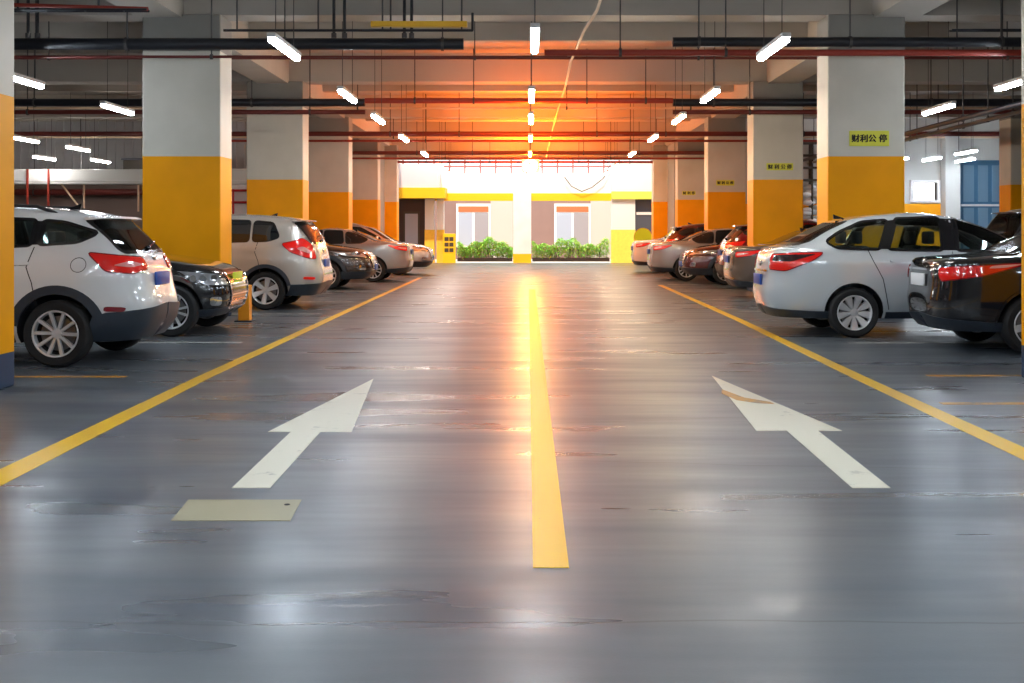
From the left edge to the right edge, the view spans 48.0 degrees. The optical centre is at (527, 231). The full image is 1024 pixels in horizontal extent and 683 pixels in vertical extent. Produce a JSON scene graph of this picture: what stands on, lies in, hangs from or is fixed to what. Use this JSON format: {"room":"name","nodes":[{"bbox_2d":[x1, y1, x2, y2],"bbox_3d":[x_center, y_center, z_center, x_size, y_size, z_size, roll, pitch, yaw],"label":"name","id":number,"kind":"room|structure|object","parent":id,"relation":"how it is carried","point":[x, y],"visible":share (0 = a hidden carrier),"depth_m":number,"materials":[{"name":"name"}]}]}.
{"room":"parking garage","nodes":[
{"label":"parking garage","id":0,"kind":"room"},
{"bbox_2d":[14,185,142,229],"bbox_3d":[-13.100,-0.250,40.100,13.800,3.200,0.200,0,0,0],"label":"wall","id":1,"kind":"structure","parent":0,"point":[119,205],"depth_m":40.00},
{"bbox_2d":[14,121,246,168],"bbox_3d":[-13.100,-2.950,40.065,13.800,2.200,0.270,0,0,0],"label":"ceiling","id":2,"kind":"structure","parent":0,"point":[113,149],"depth_m":40.00,"materials":[{"name":"grey"}]},
{"bbox_2d":[380,144,384,232],"bbox_3d":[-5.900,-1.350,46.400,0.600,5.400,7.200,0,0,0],"label":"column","id":3,"kind":"structure","parent":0,"point":[382,148],"depth_m":44.26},
{"bbox_2d":[0,263,1023,682],"bbox_3d":[-1.000,1.407,22.600,38.000,0.126,55.200,0,0,0],"label":"floor","id":4,"kind":"structure","parent":0,"point":[437,472],"depth_m":5.94,"materials":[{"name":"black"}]},
{"bbox_2d":[0,0,13,388],"bbox_3d":[-5.105,-1.025,9.750,1.200,4.750,0.700,0,0,0],"label":"column","id":5,"kind":"structure","parent":4,"relation":"on","point":[6,6],"depth_m":9.94,"materials":[{"name":"paint"}]},
{"bbox_2d":[14,204,179,366],"bbox_3d":[-6.205,0.522,12.340,4.693,1.655,2.145,0,0,0],"label":"suv","id":6,"kind":"object","parent":4,"relation":"on","point":[112,287],"visible":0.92,"depth_m":11.56,"materials":[{"name":"white paint"}]},
{"bbox_2d":[88,252,147,273],"bbox_3d":[-4.133,0.316,11.721,0.206,0.231,0.649,0,0,40],"label":"tail light","id":7,"kind":"object","parent":6,"relation":"attached to","point":[98,262],"depth_m":11.61,"materials":[{"name":"red"}]},
{"bbox_2d":[14,221,248,336],"bbox_3d":[-6.246,0.522,15.670,4.668,1.655,2.149,0,0,0],"label":"car","id":8,"kind":"object","parent":4,"relation":"on","point":[208,290],"visible":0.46,"depth_m":14.93,"materials":[{"name":"black paint"}]},
{"bbox_2d":[222,270,248,308],"bbox_3d":[-3.980,0.780,15.670,0.137,0.488,1.004,0,0,0],"label":"grille","id":9,"kind":"object","parent":8,"relation":"attached to","point":[237,282],"depth_m":15.55,"materials":[{"name":"silver metal"}]},
{"bbox_2d":[143,14,231,315],"bbox_3d":[-5.410,-1.025,18.290,1.220,4.750,0.700,0,0,0],"label":"column","id":10,"kind":"structure","parent":4,"relation":"on","point":[187,102],"depth_m":17.94,"materials":[{"name":"paint"}]},
{"bbox_2d":[232,168,246,213],"bbox_3d":[-9.550,-0.400,38.850,1.200,3.500,0.180,0,0,0],"label":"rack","id":11,"kind":"object","parent":4,"relation":"on","point":[239,192],"visible":0.17,"depth_m":38.90,"materials":[{"name":"red"}]},
{"bbox_2d":[234,285,255,321],"bbox_3d":[-4.270,1.075,17.350,0.260,0.550,0.260,0,0,0],"label":"bollard","id":12,"kind":"object","parent":4,"relation":"on","point":[245,311],"visible":0.73,"depth_m":17.26,"materials":[{"name":"orange"}]},
{"bbox_2d":[247,81,308,219],"bbox_3d":[-5.705,-1.025,26.250,1.270,4.750,0.700,0,0,0],"label":"column","id":13,"kind":"structure","parent":4,"relation":"on","point":[277,144],"depth_m":25.90,"materials":[{"name":"paint"}]},
{"bbox_2d":[232,213,332,309],"bbox_3d":[-5.940,0.502,20.770,4.684,1.695,2.147,0,0,0],"label":"suv","id":14,"kind":"object","parent":4,"relation":"on","point":[284,259],"visible":0.45,"depth_m":19.94,"materials":[{"name":"beige paint"}]},
{"bbox_2d":[282,238,315,258],"bbox_3d":[-3.964,0.291,19.968,0.598,0.375,0.139,0,0,-22],"label":"tail light","id":15,"kind":"object","parent":14,"relation":"attached to","point":[292,248],"depth_m":19.94,"materials":[{"name":"red"}]},
{"bbox_2d":[309,117,351,229],"bbox_3d":[-5.905,-1.025,34.250,1.250,4.750,0.700,0,0,0],"label":"column","id":16,"kind":"structure","parent":4,"relation":"on","point":[330,163],"depth_m":33.90,"materials":[{"name":"paint"}]},
{"bbox_2d":[326,242,377,289],"bbox_3d":[-5.975,0.522,27.620,4.693,1.655,2.145,0,0,0],"label":"suv","id":17,"kind":"object","parent":4,"relation":"on","point":[348,263],"visible":0.25,"depth_m":26.85,"materials":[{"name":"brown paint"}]},
{"bbox_2d":[365,252,377,267],"bbox_3d":[-3.750,0.673,27.620,0.220,0.358,1.050,0,0,0],"label":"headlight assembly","id":18,"kind":"object","parent":17,"relation":"attached to","point":[372,261],"depth_m":27.25,"materials":[{"name":"silver metal"}]},
{"bbox_2d":[352,139,379,229],"bbox_3d":[-6.095,-1.025,42.250,1.250,4.750,0.700,0,0,0],"label":"column","id":19,"kind":"structure","parent":4,"relation":"on","point":[365,172],"depth_m":41.90,"materials":[{"name":"paint"}]},
{"bbox_2d":[319,228,413,281],"bbox_3d":[-5.609,0.614,31.920,4.829,1.471,2.105,0,0,0],"label":"sedan","id":20,"kind":"object","parent":4,"relation":"on","point":[392,257],"visible":0.42,"depth_m":31.15,"materials":[{"name":"silver metal"}]},
{"bbox_2d":[385,145,398,240],"bbox_3d":[-5.735,-1.025,45.250,1.230,4.750,0.700,0,0,0],"label":"column","id":21,"kind":"structure","parent":4,"relation":"on","point":[391,165],"depth_m":44.90,"materials":[{"name":"paint"}]},
{"bbox_2d":[352,223,434,274],"bbox_3d":[-5.365,0.522,36.920,4.693,1.655,2.145,0,0,0],"label":"sedan","id":22,"kind":"object","parent":4,"relation":"on","point":[423,256],"visible":0.26,"depth_m":36.24,"materials":[{"name":"silver metal"}]},
{"bbox_2d":[443,234,455,262],"bbox_3d":[-3.420,0.710,49.995,0.540,1.280,0.310,0,0,0],"label":"locker","id":23,"kind":"object","parent":4,"relation":"on","point":[449,240],"visible":0.91,"depth_m":49.86,"materials":[{"name":"yellow"}]},
{"bbox_2d":[634,228,651,240],"bbox_3d":[4.840,0.588,48.445,0.770,1.525,0.110,0,0,0],"label":"round sign","id":24,"kind":"object","parent":4,"relation":"on","point":[642,233],"visible":0.61,"depth_m":48.41,"materials":[{"name":"yellow"}]},
{"bbox_2d":[631,235,665,272],"bbox_3d":[5.909,0.614,38.920,4.829,1.471,2.105,0,0,0],"label":"sedan","id":25,"kind":"object","parent":4,"relation":"on","point":[639,248],"visible":0.17,"depth_m":38.23,"materials":[{"name":"white paint"}]},
{"bbox_2d":[652,145,667,238],"bbox_3d":[5.500,-1.025,45.250,1.200,4.750,0.700,0,0,0],"label":"column","id":26,"kind":"structure","parent":4,"relation":"on","point":[659,166],"depth_m":44.90,"materials":[{"name":"paint"}]},
{"bbox_2d":[661,223,703,241],"bbox_3d":[6.435,0.522,36.120,4.693,1.655,2.145,0,0,0],"label":"suv","id":27,"kind":"object","parent":4,"relation":"on","point":[678,232],"visible":0.12,"depth_m":35.47,"materials":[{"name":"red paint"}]},
{"bbox_2d":[675,139,703,225],"bbox_3d":[6.000,-1.025,42.242,1.100,4.750,0.716,0,0,0],"label":"column","id":28,"kind":"structure","parent":4,"relation":"on","point":[689,173],"depth_m":41.90,"materials":[{"name":"paint"}]},
{"bbox_2d":[647,228,732,280],"bbox_3d":[5.809,0.614,32.620,4.829,1.471,2.105,0,0,0],"label":"sedan","id":29,"kind":"object","parent":4,"relation":"on","point":[662,256],"visible":0.35,"depth_m":31.86,"materials":[{"name":"silver metal"}]},
{"bbox_2d":[679,243,728,284],"bbox_3d":[6.335,0.522,30.220,4.693,1.655,2.145,0,0,0],"label":"suv","id":30,"kind":"object","parent":4,"relation":"on","point":[700,260],"visible":0.23,"depth_m":29.47,"materials":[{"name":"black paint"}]},
{"bbox_2d":[704,117,745,276],"bbox_3d":[5.860,-1.025,34.242,1.120,4.750,0.716,0,0,0],"label":"column","id":31,"kind":"structure","parent":4,"relation":"on","point":[724,162],"depth_m":33.90,"materials":[{"name":"paint"}]},
{"bbox_2d":[723,228,808,288],"bbox_3d":[6.469,0.614,23.620,4.829,1.471,2.105,0,0,0],"label":"sedan","id":32,"kind":"object","parent":4,"relation":"on","point":[739,261],"visible":0.2,"depth_m":23.00,"materials":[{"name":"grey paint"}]},
{"bbox_2d":[735,250,759,257],"bbox_3d":[4.402,0.433,22.917,0.501,0.168,0.276,0,0,0],"label":"tail light","id":33,"kind":"object","parent":32,"relation":"attached to","point":[738,253],"depth_m":22.86,"materials":[{"name":"red"}]},
{"bbox_2d":[715,220,816,277],"bbox_3d":[6.915,0.522,27.820,4.693,1.655,2.145,0,0,0],"label":"suv","id":34,"kind":"object","parent":4,"relation":"on","point":[737,236],"visible":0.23,"depth_m":27.33,"materials":[{"name":"red paint"}]},
{"bbox_2d":[747,81,802,291],"bbox_3d":[5.635,-1.025,26.242,1.130,4.750,0.716,0,0,0],"label":"column","id":35,"kind":"structure","parent":4,"relation":"on","point":[774,141],"depth_m":25.90,"materials":[{"name":"paint"}]},
{"bbox_2d":[803,142,816,221],"bbox_3d":[9.371,-0.800,37.299,1.242,4.300,0.500,0,0,0],"label":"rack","id":36,"kind":"object","parent":4,"relation":"on","point":[810,196],"visible":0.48,"depth_m":37.12,"materials":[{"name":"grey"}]},
{"bbox_2d":[817,14,904,247],"bbox_3d":[5.280,-1.025,18.282,1.200,4.750,0.716,0,0,0],"label":"column","id":37,"kind":"structure","parent":4,"relation":"on","point":[861,99],"depth_m":17.94,"materials":[{"name":"paint"}]},
{"bbox_2d":[753,213,1007,337],"bbox_3d":[5.432,0.544,15.540,4.683,1.611,2.121,0,0,0],"label":"sedan","id":38,"kind":"object","parent":4,"relation":"on","point":[847,287],"visible":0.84,"depth_m":14.75,"materials":[{"name":"silver metal"}]},
{"bbox_2d":[769,252,822,270],"bbox_3d":[3.436,0.380,14.845,0.722,0.258,0.166,0,0,32],"label":"tail light","id":39,"kind":"object","parent":38,"relation":"attached to","point":[778,261],"depth_m":14.77,"materials":[{"name":"red"}]},
{"bbox_2d":[907,234,1020,352],"bbox_3d":[6.969,0.614,13.470,4.829,1.471,2.105,0,0,0],"label":"car","id":40,"kind":"object","parent":4,"relation":"on","point":[975,295],"visible":0.95,"depth_m":12.76,"materials":[{"name":"black paint"}]},
{"bbox_2d":[938,263,1020,280],"bbox_3d":[5.010,0.445,12.722,0.902,0.219,0.167,0,0,23],"label":"tail light","id":41,"kind":"object","parent":40,"relation":"attached to","point":[946,271],"depth_m":12.66,"materials":[{"name":"red"}]},
{"bbox_2d":[984,209,1020,246],"bbox_3d":[10.166,0.435,19.400,4.918,1.831,2.254,0,0,0],"label":"suv","id":42,"kind":"object","parent":4,"relation":"on","point":[1007,224],"visible":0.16,"depth_m":19.14,"materials":[{"name":"black paint"}]},
{"bbox_2d":[999,95,1020,211],"bbox_3d":[12.550,-1.025,28.950,1.100,4.750,0.700,0,0,0],"label":"column","id":43,"kind":"structure","parent":4,"relation":"on","point":[1009,127],"depth_m":28.61,"materials":[{"name":"paint"}]},
{"bbox_2d":[1021,0,1023,377],"bbox_3d":[5.170,-1.025,10.320,1.200,4.750,0.700,0,0,0],"label":"column","id":44,"kind":"structure","parent":4,"relation":"on","point":[1022,1],"depth_m":10.63,"materials":[{"name":"paint"}]},
{"bbox_2d":[14,21,1020,94],"bbox_3d":[-1.000,-4.200,20.650,38.000,0.300,51.300,0,0,0],"label":"ceiling","id":45,"kind":"structure","parent":0,"point":[468,47],"depth_m":25.24,"materials":[{"name":"concrete"}]},
{"bbox_2d":[14,0,44,88],"bbox_3d":[-7.550,-3.136,17.100,0.109,1.828,1.540,0,0,0],"label":"lamp","id":46,"kind":"object","parent":45,"relation":"hanging from","point":[19,78],"visible":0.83,"depth_m":17.39,"materials":[{"name":"white"}]},
{"bbox_2d":[14,121,142,195],"bbox_3d":[-13.000,-2.646,39.600,13.000,2.808,0.256,0,0,0],"label":"pipe","id":47,"kind":"object","parent":45,"relation":"hanging from","point":[34,192],"visible":0.24,"depth_m":39.51,"materials":[{"name":"red"}]},
{"bbox_2d":[14,0,149,11],"bbox_3d":[-8.700,-3.591,16.340,6.601,0.918,0.151,0,0,0],"label":"tray","id":48,"kind":"object","parent":45,"relation":"hanging from","point":[32,7],"visible":0.8,"depth_m":16.31,"materials":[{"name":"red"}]},
{"bbox_2d":[100,21,134,114],"bbox_3d":[-7.560,-3.136,21.200,0.109,1.828,1.540,0,0,0],"label":"lamp","id":49,"kind":"object","parent":45,"relation":"hanging from","point":[105,104],"visible":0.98,"depth_m":21.02,"materials":[{"name":"white"}]},
{"bbox_2d":[14,119,246,211],"bbox_3d":[-13.050,-2.295,35.985,13.900,3.510,0.690,0,0,0],"label":"ventilation duct","id":50,"kind":"object","parent":45,"relation":"hanging from","point":[27,177],"visible":0.41,"depth_m":35.70,"materials":[{"name":"white"}]},
{"bbox_2d":[14,0,271,58],"bbox_3d":[-11.450,-3.340,17.520,15.100,1.420,0.080,0,0,0],"label":"pipe","id":51,"kind":"object","parent":45,"relation":"hanging from","point":[211,56],"visible":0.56,"depth_m":17.50,"materials":[{"name":"red"}]},
{"bbox_2d":[272,56,566,56],"bbox_3d":[-1.650,-2.670,17.500,4.500,0.028,0.028,0,0,0],"label":"pipe","id":52,"kind":"object","parent":51,"relation":"attached to","point":[272,56],"visible":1,"depth_m":17.49,"materials":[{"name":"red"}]},
{"bbox_2d":[106,0,183,17],"bbox_3d":[-5.750,-3.700,14.315,0.700,0.700,7.450,0,0,0],"label":"beam","id":53,"kind":"structure","parent":45,"relation":"attached to","point":[158,8],"depth_m":17.37,"materials":[{"name":"concrete"}]},
{"bbox_2d":[14,50,364,114],"bbox_3d":[-11.300,-3.316,25.420,15.400,1.468,0.136,0,0,0],"label":"pipe","id":54,"kind":"object","parent":45,"relation":"hanging from","point":[27,111],"visible":0.57,"depth_m":25.38,"materials":[{"name":"red"}]},
{"bbox_2d":[14,50,365,106],"bbox_3d":[-11.300,-3.404,25.400,15.400,1.293,0.206,0,0,0],"label":"pipe","id":55,"kind":"object","parent":45,"relation":"hanging from","point":[34,102],"visible":0.71,"depth_m":25.33,"materials":[{"name":"black"}]},
{"bbox_2d":[14,0,463,50],"bbox_3d":[-9.990,-3.401,17.500,18.020,1.298,0.216,0,0,0],"label":"pipe","id":56,"kind":"object","parent":45,"relation":"hanging from","point":[127,44],"visible":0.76,"depth_m":17.42,"materials":[{"name":"black"}]},
{"bbox_2d":[230,21,288,82],"bbox_3d":[-5.750,-3.700,22.280,0.700,0.700,7.440,0,0,0],"label":"beam","id":57,"kind":"structure","parent":45,"relation":"attached to","point":[258,71],"depth_m":24.00,"materials":[{"name":"concrete"}]},
{"bbox_2d":[267,0,301,60],"bbox_3d":[-3.000,-3.136,14.200,0.109,1.828,1.540,0,0,0],"label":"lamp","id":58,"kind":"object","parent":45,"relation":"hanging from","point":[274,38],"visible":1,"depth_m":14.00,"materials":[{"name":"white"}]},
{"bbox_2d":[310,85,344,117],"bbox_3d":[-5.750,-3.700,30.260,0.700,0.700,7.480,0,0,0],"label":"beam","id":59,"kind":"structure","parent":45,"relation":"attached to","point":[316,92],"depth_m":31.28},
{"bbox_2d":[337,21,357,102],"bbox_3d":[-3.000,-3.136,19.120,0.109,1.828,1.540,0,0,0],"label":"lamp","id":60,"kind":"object","parent":45,"relation":"hanging from","point":[342,90],"visible":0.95,"depth_m":18.93,"materials":[{"name":"white"}]},
{"bbox_2d":[223,0,473,31],"bbox_3d":[-2.651,-3.505,17.000,3.699,1.091,0.100,0,0,0],"label":"cable tray","id":61,"kind":"object","parent":45,"relation":"hanging from","point":[382,24],"visible":1,"depth_m":16.98,"materials":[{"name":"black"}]},
{"bbox_2d":[371,21,466,27],"bbox_3d":[-1.610,-3.070,17.000,1.420,0.080,0.100,0,0,0],"label":"tray","id":62,"kind":"object","parent":61,"relation":"on","point":[374,24],"depth_m":16.95,"materials":[{"name":"orange"}]},
{"bbox_2d":[14,119,690,120],"bbox_3d":[-1.000,-3.875,38.350,38.000,0.350,0.300,0,0,0],"label":"beam","id":63,"kind":"structure","parent":45,"relation":"attached to","point":[14,119],"depth_m":38.20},
{"bbox_2d":[352,119,379,139],"bbox_3d":[-5.750,-3.700,38.260,0.700,0.700,7.480,0,0,0],"label":"beam","id":64,"kind":"structure","parent":45,"relation":"attached to","point":[357,124],"depth_m":38.45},
{"bbox_2d":[14,85,994,109],"bbox_3d":[-1.000,-3.601,29.700,36.000,0.898,0.096,0,0,0],"label":"pipe","id":65,"kind":"object","parent":45,"relation":"hanging from","point":[357,107],"visible":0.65,"depth_m":29.68,"materials":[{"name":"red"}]},
{"bbox_2d":[14,93,998,136],"bbox_3d":[-1.000,-3.406,33.400,36.000,1.288,0.176,0,0,0],"label":"pipe","id":66,"kind":"object","parent":45,"relation":"hanging from","point":[390,133],"visible":0.76,"depth_m":33.34,"materials":[{"name":"red"}]},
{"bbox_2d":[14,95,1010,118],"bbox_3d":[-1.000,-3.725,34.260,38.000,0.650,0.520,0,0,0],"label":"beam","id":67,"kind":"structure","parent":45,"relation":"attached to","point":[395,113],"depth_m":34.00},
{"bbox_2d":[27,119,998,138],"bbox_3d":[-1.000,-3.549,37.600,36.000,1.003,0.106,0,0,0],"label":"pipe","id":68,"kind":"object","parent":45,"relation":"hanging from","point":[393,137],"visible":0.53,"depth_m":37.57,"materials":[{"name":"red"}]},
{"bbox_2d":[14,53,1020,84],"bbox_3d":[-1.000,-3.725,26.260,38.000,0.650,0.520,0,0,0],"label":"beam","id":69,"kind":"structure","parent":45,"relation":"attached to","point":[52,72],"depth_m":26.00,"materials":[{"name":"concrete"}]},
{"bbox_2d":[14,0,1020,20],"bbox_3d":[-1.000,-3.725,18.300,38.000,0.650,0.520,0,0,0],"label":"beam","id":70,"kind":"structure","parent":45,"relation":"attached to","point":[248,10],"depth_m":18.04,"materials":[{"name":"concrete"}]},
{"bbox_2d":[14,22,1020,42],"bbox_3d":[-1.000,-3.875,22.370,38.000,0.350,0.300,0,0,0],"label":"beam","id":71,"kind":"structure","parent":45,"relation":"attached to","point":[485,32],"depth_m":22.22,"materials":[{"name":"concrete"}]},
{"bbox_2d":[14,85,1020,91],"bbox_3d":[-1.000,-3.875,30.350,38.000,0.350,0.300,0,0,0],"label":"beam","id":72,"kind":"structure","parent":45,"relation":"attached to","point":[17,88],"depth_m":30.20,"materials":[{"name":"metal"}]},
{"bbox_2d":[14,21,1020,59],"bbox_3d":[-1.000,-3.636,21.600,36.000,0.828,0.096,0,0,0],"label":"pipe","id":73,"kind":"object","parent":45,"relation":"hanging from","point":[567,57],"visible":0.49,"depth_m":21.57,"materials":[{"name":"red"}]},
{"bbox_2d":[365,49,672,103],"bbox_3d":[-0.200,-3.436,25.400,6.800,1.228,0.156,0,0,0],"label":"pipe","id":74,"kind":"object","parent":45,"relation":"hanging from","point":[414,100],"visible":0.97,"depth_m":25.35,"materials":[{"name":"red"}]},
{"bbox_2d":[232,94,816,142],"bbox_3d":[0.000,-3.333,33.700,20.000,1.433,0.106,0,0,0],"label":"pipe","id":75,"kind":"object","parent":45,"relation":"hanging from","point":[425,140],"visible":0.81,"depth_m":33.67,"materials":[{"name":"red"}]},
{"bbox_2d":[398,142,652,163],"bbox_3d":[-1.000,-3.366,45.200,36.000,1.368,0.136,0,0,0],"label":"pipe","id":76,"kind":"object","parent":45,"relation":"hanging from","point":[426,161],"visible":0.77,"depth_m":45.15,"materials":[{"name":"red"}]},
{"bbox_2d":[352,121,703,139],"bbox_3d":[-1.000,-3.725,42.260,38.000,0.650,0.520,0,0,0],"label":"beam","id":77,"kind":"structure","parent":45,"relation":"attached to","point":[406,125],"depth_m":42.00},
{"bbox_2d":[392,142,663,159],"bbox_3d":[-1.000,-3.470,45.950,38.000,1.160,0.700,0,0,0],"label":"beam","id":78,"kind":"structure","parent":45,"relation":"attached to","point":[403,146],"depth_m":45.60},
{"bbox_2d":[352,121,703,154],"bbox_3d":[-1.000,-3.406,41.400,36.000,1.288,0.176,0,0,0],"label":"pipe","id":79,"kind":"object","parent":45,"relation":"hanging from","point":[416,152],"visible":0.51,"depth_m":41.35,"materials":[{"name":"red"}]},
{"bbox_2d":[352,121,703,159],"bbox_3d":[0.000,-3.333,41.700,20.000,1.433,0.106,0,0,0],"label":"pipe","id":80,"kind":"object","parent":45,"relation":"hanging from","point":[445,157],"visible":0.75,"depth_m":41.69,"materials":[{"name":"red"}]},
{"bbox_2d":[522,142,538,171],"bbox_3d":[0.100,-3.195,44.896,0.680,1.710,0.248,0,0,0],"label":"floodlight","id":81,"kind":"object","parent":45,"relation":"hanging from","point":[534,162],"visible":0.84,"depth_m":44.90,"materials":[{"name":"white"}]},
{"bbox_2d":[530,0,539,53],"bbox_3d":[0.080,-3.136,13.600,0.109,1.828,1.540,0,0,0],"label":"lamp","id":82,"kind":"object","parent":45,"relation":"hanging from","point":[534,27],"visible":1,"depth_m":13.20,"materials":[{"name":"white"}]},
{"bbox_2d":[545,0,601,159],"bbox_3d":[0.754,-2.950,29.700,0.166,0.245,31.402,0,0,0],"label":"cable","id":83,"kind":"object","parent":45,"relation":"hanging from","point":[599,1],"visible":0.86,"depth_m":19.73,"materials":[{"name":"beige plastic"}]},
{"bbox_2d":[676,119,703,139],"bbox_3d":[5.750,-3.700,38.260,0.700,0.700,7.480,0,0,0],"label":"beam","id":84,"kind":"structure","parent":45,"relation":"attached to","point":[694,124],"depth_m":38.45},
{"bbox_2d":[700,21,720,102],"bbox_3d":[3.020,-3.136,19.120,0.109,1.828,1.540,0,0,0],"label":"lamp","id":85,"kind":"object","parent":45,"relation":"hanging from","point":[714,90],"visible":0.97,"depth_m":18.90,"materials":[{"name":"white"}]},
{"bbox_2d":[711,85,746,117],"bbox_3d":[5.750,-3.700,30.260,0.700,0.700,7.480,0,0,0],"label":"beam","id":86,"kind":"structure","parent":45,"relation":"attached to","point":[740,91],"depth_m":31.13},
{"bbox_2d":[756,0,790,60],"bbox_3d":[3.020,-3.136,14.200,0.109,1.828,1.540,0,0,0],"label":"lamp","id":87,"kind":"object","parent":45,"relation":"hanging from","point":[781,39],"visible":1,"depth_m":14.08,"materials":[{"name":"white"}]},
{"bbox_2d":[544,0,1020,56],"bbox_3d":[8.875,-3.351,17.450,17.250,1.398,0.136,0,0,0],"label":"pipe","id":88,"kind":"object","parent":45,"relation":"hanging from","point":[620,52],"visible":1,"depth_m":17.41,"materials":[{"name":"red"}]},
{"bbox_2d":[767,21,905,82],"bbox_3d":[5.750,-3.700,22.280,0.700,0.700,7.440,0,0,0],"label":"beam","id":89,"kind":"structure","parent":45,"relation":"attached to","point":[778,71],"depth_m":24.21,"materials":[{"name":"concrete"}]},
{"bbox_2d":[672,60,1015,114],"bbox_3d":[10.100,-3.316,25.420,13.800,1.468,0.136,0,0,0],"label":"pipe","id":90,"kind":"object","parent":45,"relation":"hanging from","point":[749,112],"visible":0.51,"depth_m":25.38,"materials":[{"name":"red"}]},
{"bbox_2d":[672,0,1020,47],"bbox_3d":[9.850,-3.424,17.500,15.300,1.253,0.186,0,0,0],"label":"pipe","id":91,"kind":"object","parent":45,"relation":"hanging from","point":[1001,41],"visible":1,"depth_m":17.44,"materials":[{"name":"black"}]},
{"bbox_2d":[672,60,1020,106],"bbox_3d":[10.100,-3.404,25.400,13.800,1.293,0.206,0,0,0],"label":"pipe","id":92,"kind":"object","parent":45,"relation":"hanging from","point":[713,102],"visible":0.68,"depth_m":25.33,"materials":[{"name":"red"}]},
{"bbox_2d":[872,0,949,17],"bbox_3d":[5.750,-3.700,14.315,0.700,0.700,7.450,0,0,0],"label":"beam","id":93,"kind":"structure","parent":45,"relation":"attached to","point":[880,8],"depth_m":17.31,"materials":[{"name":"concrete"}]},
{"bbox_2d":[803,47,1020,161],"bbox_3d":[8.700,-3.126,24.900,0.100,1.848,25.800,0,0,0],"label":"pipe","id":94,"kind":"object","parent":45,"relation":"hanging from","point":[963,117],"visible":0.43,"depth_m":23.00,"materials":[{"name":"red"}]},
{"bbox_2d":[807,47,1020,164],"bbox_3d":[9.200,-3.121,24.900,0.080,1.858,25.800,0,0,0],"label":"pipe","id":95,"kind":"object","parent":45,"relation":"hanging from","point":[987,119],"visible":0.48,"depth_m":23.61,"materials":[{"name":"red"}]},
{"bbox_2d":[921,21,955,114],"bbox_3d":[7.560,-3.136,21.200,0.109,1.828,1.540,0,0,0],"label":"lamp","id":96,"kind":"object","parent":45,"relation":"hanging from","point":[950,104],"visible":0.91,"depth_m":21.05,"materials":[{"name":"white"}]},
{"bbox_2d":[949,0,1020,48],"bbox_3d":[9.700,-3.425,17.960,6.200,1.250,0.146,0,0,0],"label":"tray","id":97,"kind":"object","parent":45,"relation":"hanging from","point":[956,30],"visible":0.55,"depth_m":17.95,"materials":[{"name":"black"}]},
{"bbox_2d":[993,56,1020,90],"bbox_3d":[7.420,-3.136,17.450,0.109,1.828,1.540,0,0,0],"label":"lamp","id":98,"kind":"object","parent":45,"relation":"hanging from","point":[1003,85],"visible":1,"depth_m":17.74,"materials":[{"name":"white"}]},
{"bbox_2d":[668,142,674,232],"bbox_3d":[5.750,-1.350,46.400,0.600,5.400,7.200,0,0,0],"label":"column","id":99,"kind":"structure","parent":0,"point":[671,162],"depth_m":43.68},
{"bbox_2d":[746,119,998,203],"bbox_3d":[12.025,-1.350,38.100,11.950,5.400,0.200,0,0,0],"label":"wall","id":100,"kind":"structure","parent":0,"point":[988,148],"depth_m":38.00,"materials":[{"name":"paint"}]},
{"bbox_2d":[746,204,940,245],"bbox_3d":[10.125,0.210,37.975,8.150,2.280,0.050,0,0,0],"label":"trim","id":101,"kind":"structure","parent":100,"relation":"attached to","point":[935,209],"depth_m":37.95,"materials":[{"name":"orange"}]},
{"bbox_2d":[910,180,940,202],"bbox_3d":[13.110,-1.340,38.010,0.980,0.740,0.220,0,0,0],"label":"window","id":102,"kind":"structure","parent":100,"relation":"in","point":[912,182],"depth_m":37.90,"materials":[{"name":"white"}]},
{"bbox_2d":[941,129,959,243],"bbox_3d":[13.860,-1.000,37.725,0.480,4.700,0.450,0,0,0],"label":"column","id":103,"kind":"structure","parent":100,"relation":"attached to","point":[950,170],"depth_m":37.50,"materials":[{"name":"paint"}]},
{"bbox_2d":[960,160,998,248],"bbox_3d":[14.935,-0.550,38.000,1.630,3.800,0.200,0,0,0],"label":"door","id":104,"kind":"structure","parent":100,"relation":"in","point":[979,179],"depth_m":37.95,"materials":[{"name":"blue"}]},
{"label":"outside","id":105,"kind":"structure","parent":0,"visible":0},
{"bbox_2d":[435,259,610,262],"bbox_3d":[0.000,1.410,56.100,44.000,0.120,11.800,0,0,0],"label":"ground","id":106,"kind":"structure","parent":105,"point":[435,259],"depth_m":52.63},
{"bbox_2d":[456,236,512,260],"bbox_3d":[-1.963,0.762,53.218,2.739,1.176,0.987,0,0,0],"label":"hedge","id":107,"kind":"object","parent":106,"relation":"on","point":[465,253],"visible":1,"depth_m":52.97,"materials":[{"name":"green plant"}]},
{"bbox_2d":[435,201,610,258],"bbox_3d":[0.000,-0.550,57.100,14.000,3.800,0.600,0,0,0],"label":"building","id":108,"kind":"structure","parent":106,"relation":"on","point":[589,222],"depth_m":56.94,"materials":[{"name":"grey"}]},
{"bbox_2d":[399,163,651,262],"bbox_3d":[-0.100,-0.830,49.985,11.100,4.360,1.670,0,0,0],"label":"wall","id":109,"kind":"structure","parent":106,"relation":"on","point":[628,187],"depth_m":50.20,"materials":[{"name":"white"}]},
{"bbox_2d":[402,160,619,172],"bbox_3d":[-0.700,-3.045,50.650,9.800,0.950,0.100,0,0,0],"label":"pipe","id":110,"kind":"object","parent":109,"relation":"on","point":[449,166],"visible":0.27,"depth_m":50.62,"materials":[{"name":"red"}]},
{"bbox_2d":[531,237,610,260],"bbox_3d":[1.979,0.780,53.197,3.777,1.141,1.010,0,0,0],"label":"hedge","id":111,"kind":"object","parent":106,"relation":"on","point":[540,248],"visible":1,"depth_m":53.01,"materials":[{"name":"green plant"}]},
{"bbox_2d":[532,258,609,260],"bbox_3d":[1.975,1.270,53.200,3.550,0.160,0.700,0,0,0],"label":"planter","id":112,"kind":"object","parent":106,"relation":"on","point":[533,259],"depth_m":52.85,"materials":[{"name":"brown concrete"}]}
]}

